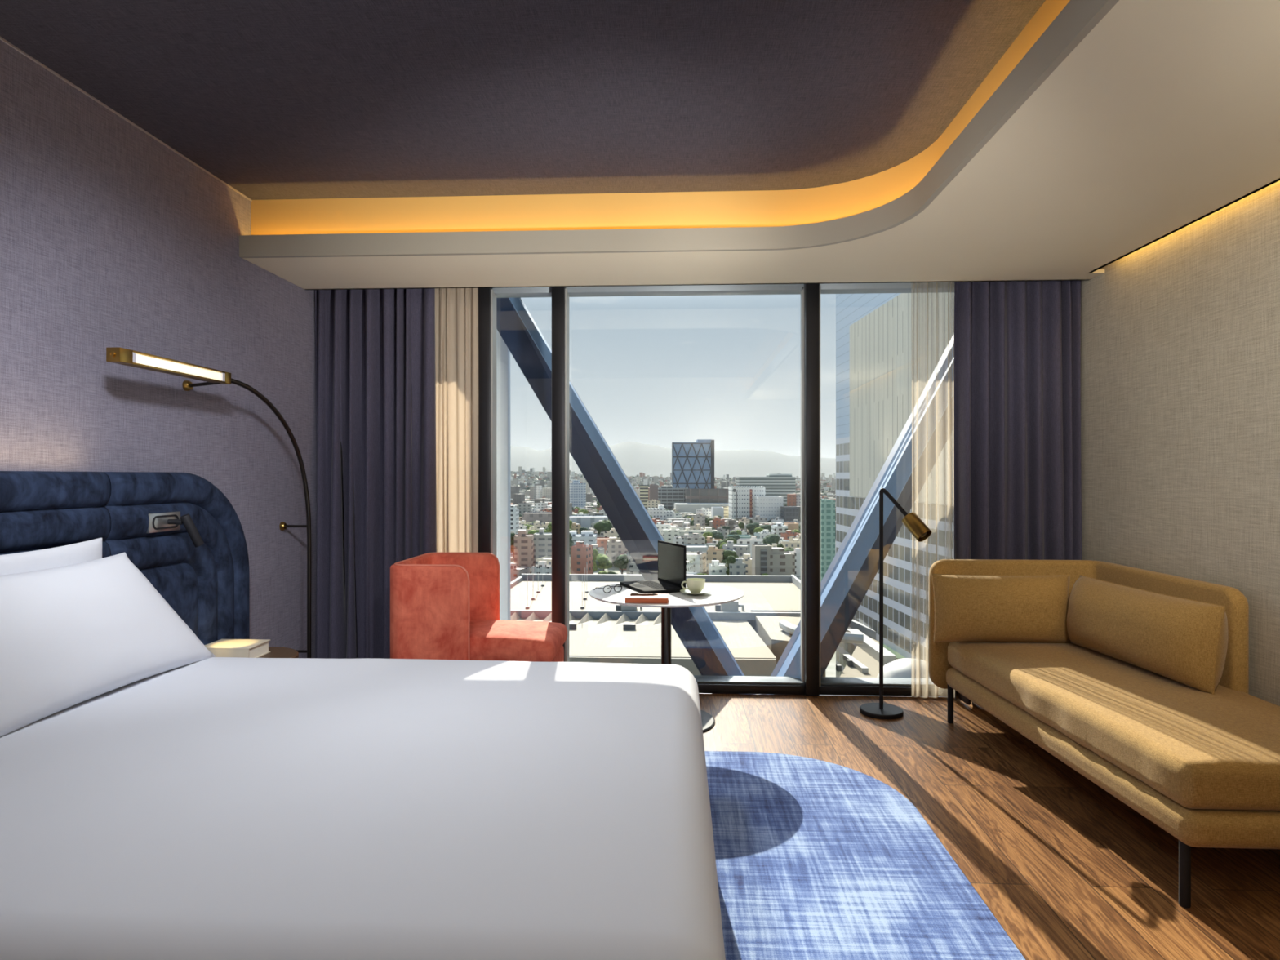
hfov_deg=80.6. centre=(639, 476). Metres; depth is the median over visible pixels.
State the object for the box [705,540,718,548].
house
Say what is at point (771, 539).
tree
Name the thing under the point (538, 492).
city buildings
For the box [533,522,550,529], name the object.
house
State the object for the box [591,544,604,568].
house
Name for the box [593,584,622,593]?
eyeglasses
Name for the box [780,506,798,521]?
building
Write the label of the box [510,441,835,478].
mountain range
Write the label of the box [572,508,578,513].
house
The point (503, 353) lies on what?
post
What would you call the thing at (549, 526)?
tree
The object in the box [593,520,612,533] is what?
tree
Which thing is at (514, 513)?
building
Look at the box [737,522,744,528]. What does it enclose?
tree
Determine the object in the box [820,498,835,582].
building
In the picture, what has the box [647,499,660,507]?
house
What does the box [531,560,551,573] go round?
house
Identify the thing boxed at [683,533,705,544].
house
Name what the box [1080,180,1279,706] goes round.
wall
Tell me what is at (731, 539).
tree
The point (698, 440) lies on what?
building roof
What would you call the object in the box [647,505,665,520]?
building
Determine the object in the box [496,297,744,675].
diagonal brace
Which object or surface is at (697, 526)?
house
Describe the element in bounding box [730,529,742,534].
tree
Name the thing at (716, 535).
tree
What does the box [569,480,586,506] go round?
building
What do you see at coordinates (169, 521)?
light
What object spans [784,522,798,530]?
building
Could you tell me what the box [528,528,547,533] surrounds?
tree
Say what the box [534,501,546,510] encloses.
house
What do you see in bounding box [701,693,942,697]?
floor slab
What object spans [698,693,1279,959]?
floor
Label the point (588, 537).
building
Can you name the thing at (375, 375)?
curtain
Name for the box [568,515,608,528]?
building
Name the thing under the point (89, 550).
pillow
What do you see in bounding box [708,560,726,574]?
house
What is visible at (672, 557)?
laptop
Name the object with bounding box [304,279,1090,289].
trim
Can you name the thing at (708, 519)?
tree
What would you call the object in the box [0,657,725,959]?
duvet
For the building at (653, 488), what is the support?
on the terrain at (830, 671)
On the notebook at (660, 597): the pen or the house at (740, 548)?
the pen
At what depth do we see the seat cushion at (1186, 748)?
2.75 m
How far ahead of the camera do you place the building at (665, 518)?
701.30 m
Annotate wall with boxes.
[0,40,316,657]
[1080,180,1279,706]
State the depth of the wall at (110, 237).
3.13 m
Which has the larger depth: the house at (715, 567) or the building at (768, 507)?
the building at (768, 507)
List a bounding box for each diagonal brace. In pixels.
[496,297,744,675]
[760,335,953,694]
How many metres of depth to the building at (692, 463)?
1098.20 m
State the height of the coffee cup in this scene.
0.072 m
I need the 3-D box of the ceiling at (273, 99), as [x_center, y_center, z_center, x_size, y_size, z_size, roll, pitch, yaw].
[0.138,-1.485,1.595,4.742,0.100,6.400,0,0,3]
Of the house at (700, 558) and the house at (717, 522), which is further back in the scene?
the house at (717, 522)
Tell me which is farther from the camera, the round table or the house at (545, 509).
the house at (545, 509)
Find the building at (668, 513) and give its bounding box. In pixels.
[665,510,674,517]
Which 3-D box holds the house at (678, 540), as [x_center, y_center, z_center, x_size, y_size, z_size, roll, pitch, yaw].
[31.379,44.351,514.261,14.750,9.939,13.225,0,0,18]
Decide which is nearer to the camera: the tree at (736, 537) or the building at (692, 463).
the tree at (736, 537)
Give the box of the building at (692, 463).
[671,439,714,488]
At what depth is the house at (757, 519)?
679.56 m
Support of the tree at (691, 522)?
on the terrain at (830, 671)
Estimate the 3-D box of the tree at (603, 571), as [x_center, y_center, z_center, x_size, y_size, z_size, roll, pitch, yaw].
[-17.613,46.411,348.140,6.783,5.817,5.892,0,0,22]
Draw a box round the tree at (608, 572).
[606,571,617,574]
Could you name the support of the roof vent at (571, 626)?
attached to the rooftop
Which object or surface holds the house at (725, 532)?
on the terrain at (830, 671)
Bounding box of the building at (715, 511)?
[711,506,724,518]
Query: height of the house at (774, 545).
9.485 m
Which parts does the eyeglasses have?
frame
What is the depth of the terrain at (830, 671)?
367.40 m
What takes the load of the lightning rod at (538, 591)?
on the rooftop
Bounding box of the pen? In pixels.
[630,593,657,595]
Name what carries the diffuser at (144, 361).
attached to the wall lamp at (118, 355)
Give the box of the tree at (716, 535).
[711,530,724,539]
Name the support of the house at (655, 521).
on the terrain at (830, 671)
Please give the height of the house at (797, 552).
13.326 m
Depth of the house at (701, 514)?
745.80 m
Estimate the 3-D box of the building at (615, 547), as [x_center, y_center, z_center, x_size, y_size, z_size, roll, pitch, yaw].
[-11.978,41.827,422.697,12.682,14.987,14.000,0,0,0]
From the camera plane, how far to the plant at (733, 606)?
139.89 m
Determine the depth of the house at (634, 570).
350.75 m
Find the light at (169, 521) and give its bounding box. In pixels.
[146,511,204,546]
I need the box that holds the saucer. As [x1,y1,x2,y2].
[680,588,711,595]
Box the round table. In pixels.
[588,582,744,733]
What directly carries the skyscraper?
on the terrain at (830, 671)
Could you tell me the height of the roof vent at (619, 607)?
1.980 m
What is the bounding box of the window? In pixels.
[478,281,955,697]
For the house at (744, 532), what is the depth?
579.13 m
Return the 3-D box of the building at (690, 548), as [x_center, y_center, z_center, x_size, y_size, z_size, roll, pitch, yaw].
[28.828,43.937,417.842,15.977,10.767,16.000,0,0,0]
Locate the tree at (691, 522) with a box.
[689,519,693,525]
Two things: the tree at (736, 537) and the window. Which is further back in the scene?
the tree at (736, 537)
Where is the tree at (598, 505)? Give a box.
[596,500,600,507]
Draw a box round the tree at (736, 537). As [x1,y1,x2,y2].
[726,533,740,543]
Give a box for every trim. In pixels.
[0,36,252,201]
[239,0,1119,257]
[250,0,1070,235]
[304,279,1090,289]
[1089,178,1279,272]
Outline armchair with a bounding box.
[390,551,567,662]
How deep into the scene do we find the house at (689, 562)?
367.85 m
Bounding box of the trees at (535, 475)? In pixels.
[511,471,834,525]
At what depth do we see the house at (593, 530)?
566.27 m
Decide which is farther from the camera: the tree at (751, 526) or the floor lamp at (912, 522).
the tree at (751, 526)
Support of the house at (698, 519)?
on the terrain at (830, 671)
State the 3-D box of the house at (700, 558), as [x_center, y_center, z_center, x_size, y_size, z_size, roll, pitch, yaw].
[24.819,43.315,385.780,15.140,12.010,14.705,0,0,19]
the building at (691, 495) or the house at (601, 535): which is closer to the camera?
the house at (601, 535)
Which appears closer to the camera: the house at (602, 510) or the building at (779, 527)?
the building at (779, 527)
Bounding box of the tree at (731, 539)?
[724,537,736,543]
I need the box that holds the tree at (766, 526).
[758,524,771,532]
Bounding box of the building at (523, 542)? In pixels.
[514,529,533,566]
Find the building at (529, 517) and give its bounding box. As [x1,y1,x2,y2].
[522,511,551,522]
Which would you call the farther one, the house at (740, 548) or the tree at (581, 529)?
the tree at (581, 529)
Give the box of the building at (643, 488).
[640,484,648,510]
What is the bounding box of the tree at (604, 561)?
[595,553,612,571]
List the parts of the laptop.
screen lid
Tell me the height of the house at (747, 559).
9.519 m
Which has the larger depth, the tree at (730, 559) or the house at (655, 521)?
the house at (655, 521)
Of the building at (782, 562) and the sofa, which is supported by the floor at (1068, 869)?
the sofa
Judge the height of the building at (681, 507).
17.407 m
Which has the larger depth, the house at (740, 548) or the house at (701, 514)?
the house at (701, 514)
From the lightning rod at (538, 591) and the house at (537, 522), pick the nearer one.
the lightning rod at (538, 591)
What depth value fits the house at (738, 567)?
348.53 m
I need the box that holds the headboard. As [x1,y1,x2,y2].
[0,471,249,644]
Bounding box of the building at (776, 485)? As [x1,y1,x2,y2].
[735,474,795,504]
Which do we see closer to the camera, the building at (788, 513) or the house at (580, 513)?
the building at (788, 513)
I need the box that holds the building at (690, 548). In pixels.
[682,544,707,551]
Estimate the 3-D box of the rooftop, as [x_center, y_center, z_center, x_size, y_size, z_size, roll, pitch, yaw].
[0.926,36.360,145.130,67.600,25.920,72.000,0,0,3]
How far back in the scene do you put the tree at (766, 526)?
583.82 m
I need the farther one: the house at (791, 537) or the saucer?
the house at (791, 537)
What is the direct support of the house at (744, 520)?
on the terrain at (830, 671)
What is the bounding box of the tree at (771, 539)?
[762,533,779,545]
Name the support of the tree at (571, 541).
on the terrain at (830, 671)
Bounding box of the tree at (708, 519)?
[706,518,712,526]
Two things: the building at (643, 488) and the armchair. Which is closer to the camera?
the armchair
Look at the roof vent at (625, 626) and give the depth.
128.88 m
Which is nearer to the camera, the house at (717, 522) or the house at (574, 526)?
the house at (574, 526)
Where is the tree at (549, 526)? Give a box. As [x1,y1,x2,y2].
[546,522,551,532]
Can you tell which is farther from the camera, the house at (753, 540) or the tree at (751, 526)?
the tree at (751, 526)
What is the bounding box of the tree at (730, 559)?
[724,555,735,574]
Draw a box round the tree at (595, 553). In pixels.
[592,547,598,573]
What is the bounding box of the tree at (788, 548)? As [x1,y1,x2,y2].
[784,546,794,551]
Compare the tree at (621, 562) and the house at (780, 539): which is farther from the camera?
the house at (780, 539)
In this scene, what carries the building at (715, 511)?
on the terrain at (830, 671)
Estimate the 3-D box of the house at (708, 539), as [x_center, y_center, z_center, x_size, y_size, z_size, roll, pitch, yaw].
[47.908,45.077,509.163,14.424,8.487,10.565,0,0,-5]
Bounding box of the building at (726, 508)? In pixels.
[721,506,728,518]
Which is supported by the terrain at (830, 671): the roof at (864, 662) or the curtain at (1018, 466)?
the roof at (864, 662)
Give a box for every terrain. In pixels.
[510,525,835,677]
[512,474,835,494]
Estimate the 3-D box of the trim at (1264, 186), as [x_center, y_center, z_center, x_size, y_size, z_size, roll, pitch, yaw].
[2.347,-1.200,1.206,0.090,0.180,5.840,0,0,3]
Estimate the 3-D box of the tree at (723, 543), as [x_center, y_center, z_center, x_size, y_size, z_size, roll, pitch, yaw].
[52.104,44.902,462.968,6.315,8.836,8.108,0,0,16]
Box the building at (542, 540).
[532,528,551,565]
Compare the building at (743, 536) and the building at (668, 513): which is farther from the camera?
the building at (668, 513)
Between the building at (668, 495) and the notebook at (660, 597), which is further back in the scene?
the building at (668, 495)
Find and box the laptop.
[619,540,686,593]
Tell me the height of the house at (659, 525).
14.286 m
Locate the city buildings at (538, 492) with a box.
[510,466,835,532]
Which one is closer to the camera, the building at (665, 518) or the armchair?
the armchair
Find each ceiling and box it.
[0,0,1045,199]
[242,0,1279,289]
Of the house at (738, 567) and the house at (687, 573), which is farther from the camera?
the house at (738, 567)
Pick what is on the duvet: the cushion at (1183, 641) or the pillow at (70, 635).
the pillow at (70, 635)
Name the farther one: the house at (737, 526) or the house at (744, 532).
the house at (737, 526)
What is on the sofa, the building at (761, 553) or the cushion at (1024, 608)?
the cushion at (1024, 608)
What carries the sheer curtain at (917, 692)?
hanging from the ceiling at (1165, 115)
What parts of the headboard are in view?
panel, panel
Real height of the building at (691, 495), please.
33.908 m
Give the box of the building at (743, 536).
[727,534,751,538]
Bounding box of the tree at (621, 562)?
[613,554,628,574]
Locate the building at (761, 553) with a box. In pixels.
[751,543,772,575]
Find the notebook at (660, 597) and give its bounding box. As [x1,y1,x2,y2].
[625,593,668,603]
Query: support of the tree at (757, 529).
on the terrain at (830, 671)
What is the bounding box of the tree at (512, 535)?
[510,533,515,557]
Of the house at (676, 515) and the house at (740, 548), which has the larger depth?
the house at (676, 515)
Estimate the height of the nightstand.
0.520 m
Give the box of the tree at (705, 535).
[702,531,712,538]
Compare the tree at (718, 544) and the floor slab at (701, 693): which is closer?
the floor slab at (701, 693)
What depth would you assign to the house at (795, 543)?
454.79 m
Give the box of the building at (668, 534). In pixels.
[662,525,679,542]
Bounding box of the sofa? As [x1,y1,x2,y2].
[928,559,1279,908]
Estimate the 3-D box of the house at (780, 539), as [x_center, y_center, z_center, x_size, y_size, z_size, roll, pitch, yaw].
[94.745,45.188,505.274,11.774,8.263,11.329,0,0,16]
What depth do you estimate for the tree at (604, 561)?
374.37 m
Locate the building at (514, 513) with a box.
[510,505,519,533]
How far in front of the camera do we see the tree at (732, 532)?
553.02 m
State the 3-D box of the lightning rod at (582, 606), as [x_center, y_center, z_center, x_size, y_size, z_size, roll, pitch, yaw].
[-10.870,21.750,142.512,0.840,6.500,0.840,0,0,3]
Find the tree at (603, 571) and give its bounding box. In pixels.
[597,570,607,574]
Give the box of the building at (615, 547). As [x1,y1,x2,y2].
[606,537,628,565]
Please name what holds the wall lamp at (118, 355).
attached to the wall at (110, 237)
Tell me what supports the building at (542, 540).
on the terrain at (830, 671)
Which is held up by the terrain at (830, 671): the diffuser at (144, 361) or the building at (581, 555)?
the building at (581, 555)
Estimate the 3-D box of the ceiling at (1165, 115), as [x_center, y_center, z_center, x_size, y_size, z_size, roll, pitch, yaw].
[0.128,-1.120,1.395,4.542,0.020,6.000,0,0,3]
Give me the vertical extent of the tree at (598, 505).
17.940 m
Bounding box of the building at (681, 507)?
[674,502,728,513]
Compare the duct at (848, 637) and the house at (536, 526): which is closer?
the duct at (848, 637)
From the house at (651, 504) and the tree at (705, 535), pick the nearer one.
the tree at (705, 535)
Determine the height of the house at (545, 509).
12.464 m
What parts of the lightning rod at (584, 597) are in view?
rod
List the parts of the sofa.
leg, leg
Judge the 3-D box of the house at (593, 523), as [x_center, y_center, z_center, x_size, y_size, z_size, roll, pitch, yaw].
[-33.177,43.534,640.730,14.260,11.572,10.401,0,0,14]
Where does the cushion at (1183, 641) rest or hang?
on the sofa
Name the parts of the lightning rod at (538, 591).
rod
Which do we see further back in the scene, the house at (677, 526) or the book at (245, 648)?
the house at (677, 526)
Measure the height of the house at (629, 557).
13.531 m
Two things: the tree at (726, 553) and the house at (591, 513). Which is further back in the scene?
the house at (591, 513)
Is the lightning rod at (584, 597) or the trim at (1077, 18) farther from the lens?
the lightning rod at (584, 597)
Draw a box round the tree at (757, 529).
[753,527,764,533]
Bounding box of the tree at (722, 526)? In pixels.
[721,525,729,529]
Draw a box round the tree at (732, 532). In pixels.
[728,531,737,534]
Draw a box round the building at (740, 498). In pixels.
[728,485,765,519]
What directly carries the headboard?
attached to the wall at (110, 237)
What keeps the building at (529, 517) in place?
on the terrain at (830, 671)
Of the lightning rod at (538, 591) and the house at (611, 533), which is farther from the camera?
the house at (611, 533)
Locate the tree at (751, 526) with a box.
[746,522,759,536]
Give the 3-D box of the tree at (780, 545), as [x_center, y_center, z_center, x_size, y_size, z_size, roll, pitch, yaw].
[80.667,44.089,435.220,3.923,10.461,4.560,0,0,-28]
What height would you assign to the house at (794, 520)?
12.290 m
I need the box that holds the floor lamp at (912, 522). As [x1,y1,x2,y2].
[859,488,931,719]
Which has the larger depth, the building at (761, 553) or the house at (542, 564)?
the building at (761, 553)
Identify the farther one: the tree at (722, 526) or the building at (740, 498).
the building at (740, 498)
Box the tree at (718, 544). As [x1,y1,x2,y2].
[715,539,724,548]
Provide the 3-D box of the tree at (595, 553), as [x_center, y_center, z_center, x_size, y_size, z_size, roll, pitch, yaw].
[-23.113,42.057,365.282,6.252,14.525,5.378,0,0,16]
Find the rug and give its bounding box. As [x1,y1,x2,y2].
[704,751,1025,959]
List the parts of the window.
head rail, head rail, sill, rail, sill, head rail, rail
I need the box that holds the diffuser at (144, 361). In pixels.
[136,353,221,380]
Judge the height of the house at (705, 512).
16.418 m
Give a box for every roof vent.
[568,622,576,629]
[622,623,635,629]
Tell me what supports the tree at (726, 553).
on the terrain at (830, 671)
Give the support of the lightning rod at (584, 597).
on the rooftop
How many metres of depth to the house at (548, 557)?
368.30 m
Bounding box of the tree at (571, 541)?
[568,532,573,555]
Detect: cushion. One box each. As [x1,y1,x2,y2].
[469,620,567,662]
[931,573,1071,643]
[947,641,1279,810]
[1066,574,1228,694]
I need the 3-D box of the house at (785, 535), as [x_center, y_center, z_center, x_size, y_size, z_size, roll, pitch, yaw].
[103.583,43.255,518.428,11.255,12.130,9.834,0,0,-7]
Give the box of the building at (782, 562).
[769,547,795,575]
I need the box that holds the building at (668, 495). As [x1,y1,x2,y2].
[657,485,688,510]
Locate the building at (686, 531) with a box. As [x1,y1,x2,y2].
[680,526,717,535]
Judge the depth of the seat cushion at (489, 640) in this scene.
3.92 m
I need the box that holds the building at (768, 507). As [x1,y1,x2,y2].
[754,496,783,520]
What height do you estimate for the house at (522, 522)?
13.510 m
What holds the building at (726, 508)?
on the terrain at (830, 671)
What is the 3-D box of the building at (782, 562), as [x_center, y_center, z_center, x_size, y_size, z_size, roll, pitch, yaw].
[67.323,41.917,364.040,11.801,14.806,14.000,0,0,0]
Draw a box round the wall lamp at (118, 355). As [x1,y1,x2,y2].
[106,346,311,657]
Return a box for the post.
[496,328,510,620]
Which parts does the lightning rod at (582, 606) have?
rod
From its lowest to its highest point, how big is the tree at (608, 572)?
6.240 m
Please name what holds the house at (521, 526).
on the terrain at (830, 671)
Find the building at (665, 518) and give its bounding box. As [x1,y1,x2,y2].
[664,517,691,521]
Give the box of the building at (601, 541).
[596,537,609,554]
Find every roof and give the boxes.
[696,439,711,442]
[835,619,929,678]
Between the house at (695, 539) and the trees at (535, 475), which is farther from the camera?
the trees at (535, 475)
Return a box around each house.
[510,563,531,582]
[517,502,531,515]
[519,520,531,524]
[519,523,527,529]
[520,526,538,533]
[530,520,545,526]
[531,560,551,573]
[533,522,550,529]
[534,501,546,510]
[536,555,570,573]
[539,508,551,511]
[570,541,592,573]
[571,522,581,533]
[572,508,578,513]
[575,512,589,515]
[587,511,595,515]
[590,528,598,534]
[591,520,601,530]
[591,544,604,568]
[596,532,603,537]
[599,508,606,515]
[603,528,619,539]
[626,551,634,574]
[630,561,641,574]
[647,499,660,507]
[652,518,663,524]
[655,522,671,535]
[672,524,684,529]
[672,533,688,544]
[674,513,680,517]
[678,517,691,522]
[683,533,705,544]
[686,524,705,529]
[686,551,706,573]
[686,558,693,572]
[686,572,697,574]
[691,513,708,526]
[693,513,705,525]
[696,507,711,518]
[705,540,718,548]
[706,536,723,542]
[706,546,724,573]
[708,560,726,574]
[711,526,728,539]
[712,516,724,528]
[722,541,750,556]
[726,558,745,575]
[729,528,746,534]
[736,523,746,530]
[737,517,749,524]
[737,536,763,556]
[738,553,751,574]
[751,515,767,523]
[754,529,773,538]
[771,516,784,523]
[771,543,783,548]
[777,537,789,543]
[780,530,800,539]
[781,538,800,550]
[782,519,800,524]
[789,533,800,541]
[789,547,800,576]
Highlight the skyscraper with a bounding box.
[835,292,954,677]
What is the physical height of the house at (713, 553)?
13.719 m
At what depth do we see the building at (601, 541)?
477.08 m
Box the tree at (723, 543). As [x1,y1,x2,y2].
[719,542,727,548]
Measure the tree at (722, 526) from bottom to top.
8.642 m
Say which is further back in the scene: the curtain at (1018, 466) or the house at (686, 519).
the house at (686, 519)
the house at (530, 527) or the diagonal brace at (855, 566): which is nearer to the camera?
the diagonal brace at (855, 566)
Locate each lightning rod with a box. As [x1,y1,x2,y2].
[536,562,540,592]
[580,573,584,608]
[582,567,586,599]
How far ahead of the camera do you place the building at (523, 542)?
378.51 m
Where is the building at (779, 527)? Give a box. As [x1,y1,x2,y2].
[771,522,787,537]
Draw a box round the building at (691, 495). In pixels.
[684,488,728,502]
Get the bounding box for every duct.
[778,619,796,635]
[797,623,863,644]
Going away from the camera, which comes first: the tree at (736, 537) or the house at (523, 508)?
the tree at (736, 537)
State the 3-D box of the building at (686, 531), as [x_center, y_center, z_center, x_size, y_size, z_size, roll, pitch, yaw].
[42.744,43.658,562.263,29.122,11.325,16.000,0,0,0]
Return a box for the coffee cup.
[681,577,705,593]
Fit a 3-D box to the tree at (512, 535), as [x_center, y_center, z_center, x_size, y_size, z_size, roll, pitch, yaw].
[-77.069,41.754,457.029,5.438,15.133,6.321,0,0,-20]
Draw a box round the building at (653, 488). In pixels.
[649,484,658,500]
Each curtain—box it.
[314,288,436,658]
[435,288,478,552]
[911,281,955,697]
[954,280,1081,705]
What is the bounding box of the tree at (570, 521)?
[568,520,572,529]
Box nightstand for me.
[258,646,298,657]
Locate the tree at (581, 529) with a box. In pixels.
[578,527,590,533]
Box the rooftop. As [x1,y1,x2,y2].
[510,573,825,676]
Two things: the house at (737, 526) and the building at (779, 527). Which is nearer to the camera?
the building at (779, 527)
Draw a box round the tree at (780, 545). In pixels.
[777,543,783,547]
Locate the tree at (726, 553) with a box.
[722,550,738,559]
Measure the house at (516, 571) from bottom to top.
9.184 m
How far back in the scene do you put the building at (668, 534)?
538.89 m
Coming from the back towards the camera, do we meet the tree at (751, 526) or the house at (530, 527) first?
the tree at (751, 526)
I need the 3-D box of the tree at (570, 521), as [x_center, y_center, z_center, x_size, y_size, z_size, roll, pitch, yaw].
[-58.586,42.855,626.317,5.209,12.931,4.482,0,0,-10]
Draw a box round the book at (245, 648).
[204,639,270,657]
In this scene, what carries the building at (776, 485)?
on the terrain at (830, 671)
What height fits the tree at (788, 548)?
11.501 m
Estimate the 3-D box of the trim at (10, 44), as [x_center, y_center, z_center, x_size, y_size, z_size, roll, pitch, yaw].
[-2.152,-1.431,1.217,0.006,0.007,5.420,0,0,3]
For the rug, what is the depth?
2.48 m
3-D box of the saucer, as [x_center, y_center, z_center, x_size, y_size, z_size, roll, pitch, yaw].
[0.295,0.616,4.000,0.166,0.018,0.166,0,0,3]
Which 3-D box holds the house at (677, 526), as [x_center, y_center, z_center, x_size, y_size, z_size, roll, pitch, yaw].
[28.738,44.808,625.548,11.628,9.023,9.613,0,0,-30]
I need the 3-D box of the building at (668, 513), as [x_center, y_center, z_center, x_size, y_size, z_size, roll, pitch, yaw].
[28.051,41.614,736.470,9.247,15.412,18.000,0,0,0]
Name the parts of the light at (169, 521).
plate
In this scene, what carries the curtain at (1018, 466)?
hanging from the ceiling at (1165, 115)
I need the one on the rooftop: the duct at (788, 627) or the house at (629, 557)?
the duct at (788, 627)
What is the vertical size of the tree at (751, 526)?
13.328 m
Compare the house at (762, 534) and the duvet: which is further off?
the house at (762, 534)
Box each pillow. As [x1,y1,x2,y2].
[0,537,102,575]
[0,552,215,737]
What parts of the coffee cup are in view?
handle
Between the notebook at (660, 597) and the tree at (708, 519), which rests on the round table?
the notebook at (660, 597)
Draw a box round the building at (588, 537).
[568,530,596,546]

